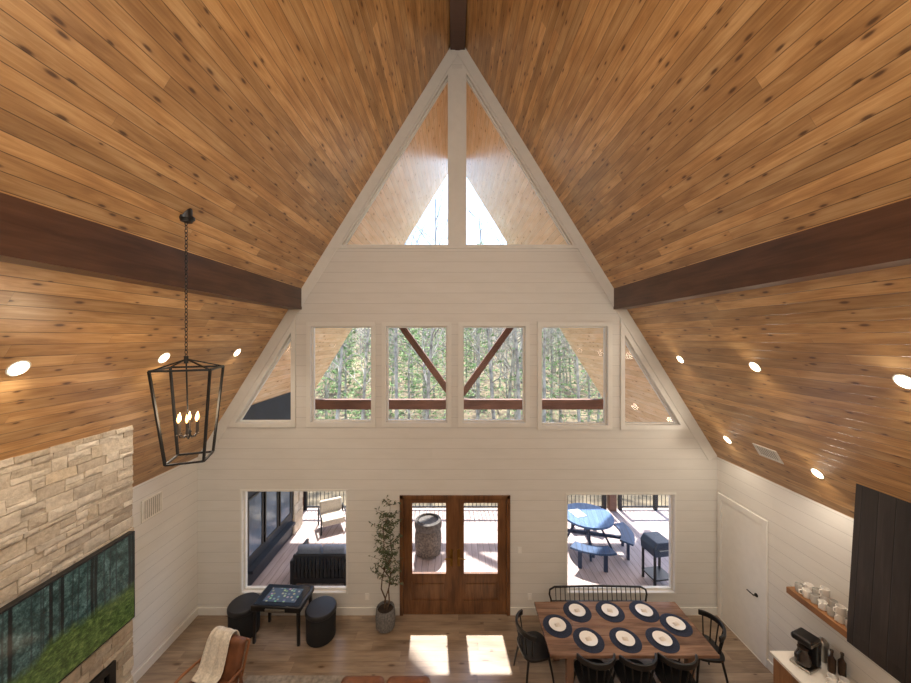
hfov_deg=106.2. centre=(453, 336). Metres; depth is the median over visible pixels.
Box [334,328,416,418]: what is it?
bare tree
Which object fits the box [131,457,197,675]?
wall
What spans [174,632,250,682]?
lounge chair
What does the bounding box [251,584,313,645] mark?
table
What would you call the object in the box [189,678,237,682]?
seat cushion
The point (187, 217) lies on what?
lantern chandelier
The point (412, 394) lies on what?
bare tree
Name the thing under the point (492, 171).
ceiling
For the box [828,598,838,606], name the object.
drinking glass
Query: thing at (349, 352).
pine tree
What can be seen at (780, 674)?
base cabinet
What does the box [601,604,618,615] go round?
dinner plate
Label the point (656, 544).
grill
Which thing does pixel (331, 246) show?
trim
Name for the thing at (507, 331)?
brace
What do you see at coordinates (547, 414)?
pine tree
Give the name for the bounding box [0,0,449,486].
ceiling
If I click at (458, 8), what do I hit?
ridge beam
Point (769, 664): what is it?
baseboard
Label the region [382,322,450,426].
window
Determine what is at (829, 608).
drinking glass
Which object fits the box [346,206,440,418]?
bare tree
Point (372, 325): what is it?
window
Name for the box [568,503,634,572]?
picnic table
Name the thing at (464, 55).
trim
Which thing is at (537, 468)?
wall
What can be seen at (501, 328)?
bare tree
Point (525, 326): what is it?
window
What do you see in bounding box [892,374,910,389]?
recessed light
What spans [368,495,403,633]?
tree
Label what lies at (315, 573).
outdoor sofa
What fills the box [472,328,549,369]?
bare tree
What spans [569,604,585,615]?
dinner plate
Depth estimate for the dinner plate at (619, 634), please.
4.74 m
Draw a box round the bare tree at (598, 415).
[556,341,599,421]
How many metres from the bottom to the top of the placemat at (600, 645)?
0.004 m
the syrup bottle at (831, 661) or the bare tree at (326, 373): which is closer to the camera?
the syrup bottle at (831, 661)
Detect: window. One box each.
[228,318,295,426]
[240,489,347,593]
[306,322,375,426]
[341,66,451,244]
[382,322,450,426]
[458,322,529,426]
[462,64,573,244]
[537,322,611,429]
[566,493,675,593]
[620,320,688,429]
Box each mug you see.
[798,587,810,598]
[803,582,813,591]
[818,599,827,610]
[819,586,829,597]
[819,594,829,603]
[826,672,837,682]
[833,603,845,616]
[834,612,845,623]
[838,676,849,682]
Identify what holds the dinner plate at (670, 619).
on the placemat at (688, 631)
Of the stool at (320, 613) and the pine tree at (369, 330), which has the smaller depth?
the stool at (320, 613)
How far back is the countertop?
4.13 m
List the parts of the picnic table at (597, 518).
leg frame, leg frame, leg frame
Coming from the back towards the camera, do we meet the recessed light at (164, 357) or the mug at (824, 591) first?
the mug at (824, 591)
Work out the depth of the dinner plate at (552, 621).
4.97 m
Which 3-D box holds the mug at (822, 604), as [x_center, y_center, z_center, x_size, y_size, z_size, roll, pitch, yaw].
[4.463,3.250,4.137,0.086,0.090,0.107,0,0,42]
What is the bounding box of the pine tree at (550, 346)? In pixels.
[542,328,576,421]
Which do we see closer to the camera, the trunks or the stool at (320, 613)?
the stool at (320, 613)
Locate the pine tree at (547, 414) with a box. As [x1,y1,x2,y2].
[503,332,563,421]
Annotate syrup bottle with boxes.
[827,649,835,674]
[838,652,846,676]
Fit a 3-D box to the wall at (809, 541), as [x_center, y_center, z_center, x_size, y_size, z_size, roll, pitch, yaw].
[4.775,3.519,1.050,0.150,2.861,10.100,0,0,0]
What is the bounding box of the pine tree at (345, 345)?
[327,345,354,375]
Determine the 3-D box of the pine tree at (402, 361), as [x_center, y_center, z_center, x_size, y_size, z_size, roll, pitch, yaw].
[-6.293,2.170,35.842,5.989,13.739,5.420,0,0,4]
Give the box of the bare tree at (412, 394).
[410,237,419,398]
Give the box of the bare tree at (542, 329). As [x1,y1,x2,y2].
[503,329,573,393]
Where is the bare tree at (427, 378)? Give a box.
[356,179,488,418]
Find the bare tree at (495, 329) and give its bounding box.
[482,329,520,387]
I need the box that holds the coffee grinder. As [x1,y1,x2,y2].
[818,637,828,662]
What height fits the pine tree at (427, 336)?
12.288 m
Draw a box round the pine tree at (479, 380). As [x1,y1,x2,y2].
[430,242,520,418]
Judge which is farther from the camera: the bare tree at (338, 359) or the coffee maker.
the bare tree at (338, 359)
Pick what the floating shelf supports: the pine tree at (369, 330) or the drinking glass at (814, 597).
the drinking glass at (814, 597)
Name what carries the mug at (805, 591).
on the floating shelf
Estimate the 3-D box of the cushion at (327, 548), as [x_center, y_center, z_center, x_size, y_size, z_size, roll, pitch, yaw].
[-2.430,4.410,6.970,0.480,0.361,0.152,0,0,0]
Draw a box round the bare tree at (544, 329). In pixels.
[504,328,556,421]
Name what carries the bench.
on the floor at (444, 648)
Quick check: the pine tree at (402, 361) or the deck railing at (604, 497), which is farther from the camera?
the pine tree at (402, 361)
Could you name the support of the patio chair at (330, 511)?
on the floor at (480, 524)
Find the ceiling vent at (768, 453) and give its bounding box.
[752,443,783,463]
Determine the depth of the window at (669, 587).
6.10 m
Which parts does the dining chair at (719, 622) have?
leg, rail, seat, leg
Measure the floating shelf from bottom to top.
0.080 m
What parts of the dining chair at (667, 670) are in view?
rail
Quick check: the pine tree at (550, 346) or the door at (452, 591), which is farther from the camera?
the pine tree at (550, 346)
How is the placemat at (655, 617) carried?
on the dining table at (566, 648)
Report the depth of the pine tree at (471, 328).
43.87 m
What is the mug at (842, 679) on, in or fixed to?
on the countertop
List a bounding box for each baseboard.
[133,608,197,682]
[198,607,399,614]
[510,607,716,614]
[767,659,772,673]
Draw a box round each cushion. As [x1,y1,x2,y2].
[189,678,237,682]
[208,632,245,681]
[298,544,321,562]
[322,544,345,562]
[341,676,384,682]
[387,676,429,682]
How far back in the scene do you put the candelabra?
3.24 m
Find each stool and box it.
[227,592,259,637]
[305,596,336,647]
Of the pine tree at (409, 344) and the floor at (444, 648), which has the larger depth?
the pine tree at (409, 344)
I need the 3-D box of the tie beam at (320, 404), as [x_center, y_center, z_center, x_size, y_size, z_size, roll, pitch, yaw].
[0.060,1.940,9.900,8.720,0.280,0.200,0,0,0]
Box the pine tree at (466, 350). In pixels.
[464,329,475,381]
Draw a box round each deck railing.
[303,491,606,510]
[618,495,668,510]
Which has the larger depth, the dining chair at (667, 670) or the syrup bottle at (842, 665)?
the dining chair at (667, 670)
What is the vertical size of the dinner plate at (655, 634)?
0.021 m
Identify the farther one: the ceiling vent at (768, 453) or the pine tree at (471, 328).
the pine tree at (471, 328)
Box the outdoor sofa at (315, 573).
[290,539,345,585]
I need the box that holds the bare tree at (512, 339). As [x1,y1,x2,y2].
[472,227,564,418]
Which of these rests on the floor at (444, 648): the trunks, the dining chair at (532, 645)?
the dining chair at (532, 645)
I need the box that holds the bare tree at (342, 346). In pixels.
[324,336,397,418]
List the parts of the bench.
seat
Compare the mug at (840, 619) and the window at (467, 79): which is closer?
the mug at (840, 619)
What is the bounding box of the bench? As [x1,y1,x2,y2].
[549,585,647,601]
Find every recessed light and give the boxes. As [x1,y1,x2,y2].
[5,360,30,375]
[158,352,169,362]
[233,349,240,356]
[676,355,683,362]
[723,436,731,443]
[749,362,760,371]
[810,468,824,478]
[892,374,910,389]
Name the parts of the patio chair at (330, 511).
arm frame, backrest, seat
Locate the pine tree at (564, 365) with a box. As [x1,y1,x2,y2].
[550,334,579,385]
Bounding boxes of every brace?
[399,328,445,392]
[464,328,513,395]
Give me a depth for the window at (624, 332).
6.07 m
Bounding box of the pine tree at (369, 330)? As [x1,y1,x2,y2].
[356,330,370,382]
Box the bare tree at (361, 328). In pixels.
[352,328,406,362]
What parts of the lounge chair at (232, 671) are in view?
armrest, armrest, leg, frame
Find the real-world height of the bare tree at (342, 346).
18.007 m
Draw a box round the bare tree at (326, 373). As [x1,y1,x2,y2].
[322,330,369,417]
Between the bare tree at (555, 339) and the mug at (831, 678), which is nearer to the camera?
the mug at (831, 678)
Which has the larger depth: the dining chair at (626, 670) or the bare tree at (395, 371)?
the bare tree at (395, 371)
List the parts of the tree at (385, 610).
pot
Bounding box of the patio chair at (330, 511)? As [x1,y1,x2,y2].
[318,496,345,535]
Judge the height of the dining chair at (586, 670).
0.828 m
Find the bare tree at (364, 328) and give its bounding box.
[351,328,392,380]
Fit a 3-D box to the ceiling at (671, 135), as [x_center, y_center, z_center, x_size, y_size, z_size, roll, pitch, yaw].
[2.525,-1.527,1.075,4.920,7.843,10.350,0,0,0]
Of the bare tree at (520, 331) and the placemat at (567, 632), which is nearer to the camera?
the placemat at (567, 632)
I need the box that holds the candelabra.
[179,363,196,438]
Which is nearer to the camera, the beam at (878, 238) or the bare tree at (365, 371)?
the beam at (878, 238)
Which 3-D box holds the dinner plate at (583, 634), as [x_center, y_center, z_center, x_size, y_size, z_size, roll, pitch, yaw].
[1.860,4.176,4.730,0.240,0.021,0.240,0,0,-7]
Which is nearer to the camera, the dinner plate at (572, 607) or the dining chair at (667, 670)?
the dining chair at (667, 670)
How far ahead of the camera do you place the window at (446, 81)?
6.16 m
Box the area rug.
[244,675,350,682]
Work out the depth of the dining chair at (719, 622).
4.90 m
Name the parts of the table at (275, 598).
leg, control panel, glass, leg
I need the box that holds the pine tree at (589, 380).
[557,354,602,421]
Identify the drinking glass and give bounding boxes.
[795,581,803,592]
[810,592,818,604]
[812,587,819,598]
[826,604,834,616]
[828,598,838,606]
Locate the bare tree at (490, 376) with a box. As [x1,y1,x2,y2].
[434,195,565,418]
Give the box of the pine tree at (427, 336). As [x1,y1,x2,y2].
[410,328,441,396]
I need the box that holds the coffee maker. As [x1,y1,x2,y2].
[790,627,821,674]
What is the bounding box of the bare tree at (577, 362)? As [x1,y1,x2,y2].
[542,328,589,421]
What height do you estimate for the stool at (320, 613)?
0.505 m
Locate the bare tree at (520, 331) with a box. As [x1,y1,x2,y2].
[520,331,571,366]
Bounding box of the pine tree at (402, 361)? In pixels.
[368,329,419,393]
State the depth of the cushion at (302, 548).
6.91 m
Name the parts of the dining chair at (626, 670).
rail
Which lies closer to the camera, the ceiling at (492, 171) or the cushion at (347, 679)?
the cushion at (347, 679)
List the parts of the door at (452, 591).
handle, handle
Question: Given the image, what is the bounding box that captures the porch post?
[607,495,616,510]
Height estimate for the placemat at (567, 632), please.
0.004 m
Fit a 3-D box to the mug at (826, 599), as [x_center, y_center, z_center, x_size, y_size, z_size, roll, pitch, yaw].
[4.590,3.250,4.236,0.107,0.090,0.086,0,0,-20]
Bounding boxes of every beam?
[0,192,301,309]
[315,399,602,409]
[450,0,466,49]
[614,198,910,309]
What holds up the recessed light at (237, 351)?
in the ceiling at (267, 120)
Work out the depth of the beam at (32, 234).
2.75 m
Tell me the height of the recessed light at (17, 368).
0.127 m
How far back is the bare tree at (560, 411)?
32.49 m
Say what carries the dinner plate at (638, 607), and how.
on the placemat at (655, 617)
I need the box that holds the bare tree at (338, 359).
[328,359,338,397]
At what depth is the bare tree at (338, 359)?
41.10 m
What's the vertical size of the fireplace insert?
0.830 m
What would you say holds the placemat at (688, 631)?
on the dining table at (566, 648)
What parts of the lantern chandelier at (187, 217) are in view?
frame, chain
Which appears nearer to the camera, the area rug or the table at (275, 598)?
the area rug
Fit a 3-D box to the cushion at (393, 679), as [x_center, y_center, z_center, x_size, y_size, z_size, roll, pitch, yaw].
[-0.545,4.290,4.070,0.530,0.402,0.210,0,0,0]
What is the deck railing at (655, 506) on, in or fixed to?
on the floor at (480, 524)
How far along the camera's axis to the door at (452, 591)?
6.11 m
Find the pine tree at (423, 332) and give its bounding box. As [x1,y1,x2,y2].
[390,328,444,418]
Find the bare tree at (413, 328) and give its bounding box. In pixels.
[391,328,494,418]
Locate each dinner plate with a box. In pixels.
[549,617,565,630]
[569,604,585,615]
[579,631,597,645]
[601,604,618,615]
[616,631,634,645]
[635,604,652,615]
[652,631,672,645]
[666,616,685,629]
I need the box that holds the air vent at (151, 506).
[141,490,162,522]
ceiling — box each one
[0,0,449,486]
[252,82,672,421]
[465,0,910,518]
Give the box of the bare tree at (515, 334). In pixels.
[467,187,570,418]
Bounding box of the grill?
[640,531,668,585]
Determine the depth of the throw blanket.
4.60 m
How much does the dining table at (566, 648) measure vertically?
0.760 m
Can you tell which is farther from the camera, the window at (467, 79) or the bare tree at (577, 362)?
the bare tree at (577, 362)
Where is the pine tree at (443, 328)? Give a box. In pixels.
[430,328,472,397]
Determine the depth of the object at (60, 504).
3.46 m
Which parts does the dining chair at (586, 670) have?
rail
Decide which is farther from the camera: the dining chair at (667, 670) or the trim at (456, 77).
the trim at (456, 77)
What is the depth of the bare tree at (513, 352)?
25.18 m
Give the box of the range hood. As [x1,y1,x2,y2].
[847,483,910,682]
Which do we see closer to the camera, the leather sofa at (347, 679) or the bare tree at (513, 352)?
the leather sofa at (347, 679)
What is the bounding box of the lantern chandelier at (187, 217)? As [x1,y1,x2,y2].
[147,208,224,466]
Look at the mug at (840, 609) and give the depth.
3.94 m
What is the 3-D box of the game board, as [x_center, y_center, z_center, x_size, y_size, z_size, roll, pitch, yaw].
[2.960,4.223,8.200,0.260,0.014,0.340,0,0,-17]
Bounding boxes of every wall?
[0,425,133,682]
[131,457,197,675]
[198,50,717,606]
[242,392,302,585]
[718,457,899,682]
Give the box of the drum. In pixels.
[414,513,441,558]
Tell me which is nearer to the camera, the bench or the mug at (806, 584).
the mug at (806, 584)
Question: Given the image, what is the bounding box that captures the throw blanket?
[191,626,239,682]
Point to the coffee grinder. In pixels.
(825, 645)
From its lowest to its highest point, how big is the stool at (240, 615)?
0.505 m
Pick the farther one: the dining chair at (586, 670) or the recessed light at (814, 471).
the dining chair at (586, 670)
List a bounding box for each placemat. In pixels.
[543,614,571,637]
[563,601,591,622]
[573,627,604,653]
[595,601,624,622]
[609,627,641,653]
[629,601,659,622]
[645,627,679,653]
[659,613,692,636]
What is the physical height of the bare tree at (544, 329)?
19.157 m
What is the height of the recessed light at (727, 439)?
0.127 m
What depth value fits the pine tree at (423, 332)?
27.63 m
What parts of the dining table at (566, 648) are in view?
leg, leg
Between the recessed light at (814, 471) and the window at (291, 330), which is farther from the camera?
the window at (291, 330)
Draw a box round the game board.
[568,509,586,517]
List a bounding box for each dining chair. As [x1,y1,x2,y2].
[513,609,554,682]
[574,653,615,682]
[612,653,657,682]
[651,652,697,682]
[678,609,728,682]
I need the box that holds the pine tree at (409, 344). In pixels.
[389,328,443,418]
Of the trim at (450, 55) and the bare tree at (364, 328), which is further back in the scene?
the bare tree at (364, 328)
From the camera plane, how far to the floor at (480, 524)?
8.16 m
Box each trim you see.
[198,48,457,460]
[330,245,584,247]
[448,69,465,244]
[458,48,716,460]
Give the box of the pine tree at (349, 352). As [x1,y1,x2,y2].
[321,328,370,418]
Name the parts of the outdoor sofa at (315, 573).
armrest, backrest, seat frame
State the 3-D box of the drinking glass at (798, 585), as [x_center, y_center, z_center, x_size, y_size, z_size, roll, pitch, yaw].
[4.470,3.244,4.430,0.084,0.102,0.083,0,0,0]
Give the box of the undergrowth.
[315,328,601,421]
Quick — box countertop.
[770,651,855,682]
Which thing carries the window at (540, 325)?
in the wall at (537, 468)
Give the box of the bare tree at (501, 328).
[497,328,507,396]
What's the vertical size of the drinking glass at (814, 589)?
0.102 m
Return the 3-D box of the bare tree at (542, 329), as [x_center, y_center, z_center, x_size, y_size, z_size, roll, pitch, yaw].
[6.954,1.297,30.434,7.430,16.227,7.360,0,0,12]
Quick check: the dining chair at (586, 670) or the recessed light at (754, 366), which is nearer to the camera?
the recessed light at (754, 366)
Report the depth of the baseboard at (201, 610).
6.08 m
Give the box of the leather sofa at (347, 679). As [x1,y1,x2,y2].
[341,676,429,682]
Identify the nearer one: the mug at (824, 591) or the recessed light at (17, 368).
the recessed light at (17, 368)
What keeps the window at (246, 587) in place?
in the wall at (537, 468)
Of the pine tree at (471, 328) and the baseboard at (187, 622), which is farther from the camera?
the pine tree at (471, 328)
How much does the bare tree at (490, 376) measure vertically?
16.465 m
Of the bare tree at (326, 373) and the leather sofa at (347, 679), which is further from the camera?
the bare tree at (326, 373)
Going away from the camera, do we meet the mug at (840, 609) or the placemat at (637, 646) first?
the mug at (840, 609)
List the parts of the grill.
lid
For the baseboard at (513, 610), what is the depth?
6.08 m
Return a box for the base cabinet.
[773,657,798,682]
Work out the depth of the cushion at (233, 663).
4.59 m
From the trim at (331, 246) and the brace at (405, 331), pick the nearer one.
the trim at (331, 246)
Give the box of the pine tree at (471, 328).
[464,328,484,392]
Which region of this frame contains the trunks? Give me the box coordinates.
[334,328,590,397]
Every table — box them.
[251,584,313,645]
[534,602,719,682]
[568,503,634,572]
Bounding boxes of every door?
[400,495,509,615]
[717,493,767,667]
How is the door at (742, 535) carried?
in the wall at (809, 541)
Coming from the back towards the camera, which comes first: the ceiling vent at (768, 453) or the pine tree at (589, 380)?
the pine tree at (589, 380)
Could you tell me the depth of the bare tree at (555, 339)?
48.06 m
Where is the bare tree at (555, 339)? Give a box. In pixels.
[555,339,567,383]
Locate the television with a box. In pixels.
[0,531,134,682]
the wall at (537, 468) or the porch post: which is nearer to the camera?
the wall at (537, 468)
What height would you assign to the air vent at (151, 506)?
0.320 m
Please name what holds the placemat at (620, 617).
on the dining table at (566, 648)
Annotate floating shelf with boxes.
[786,586,846,638]
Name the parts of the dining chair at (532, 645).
leg, rail, leg, seat, leg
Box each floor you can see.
[136,614,772,682]
[251,508,668,585]
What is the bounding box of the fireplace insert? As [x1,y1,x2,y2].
[89,660,115,682]
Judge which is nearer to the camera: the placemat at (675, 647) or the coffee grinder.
the coffee grinder
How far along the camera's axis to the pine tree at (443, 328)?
35.80 m
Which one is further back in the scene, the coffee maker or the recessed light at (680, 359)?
the recessed light at (680, 359)
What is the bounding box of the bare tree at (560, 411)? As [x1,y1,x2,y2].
[557,328,571,421]
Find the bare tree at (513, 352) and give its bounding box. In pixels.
[464,233,565,418]

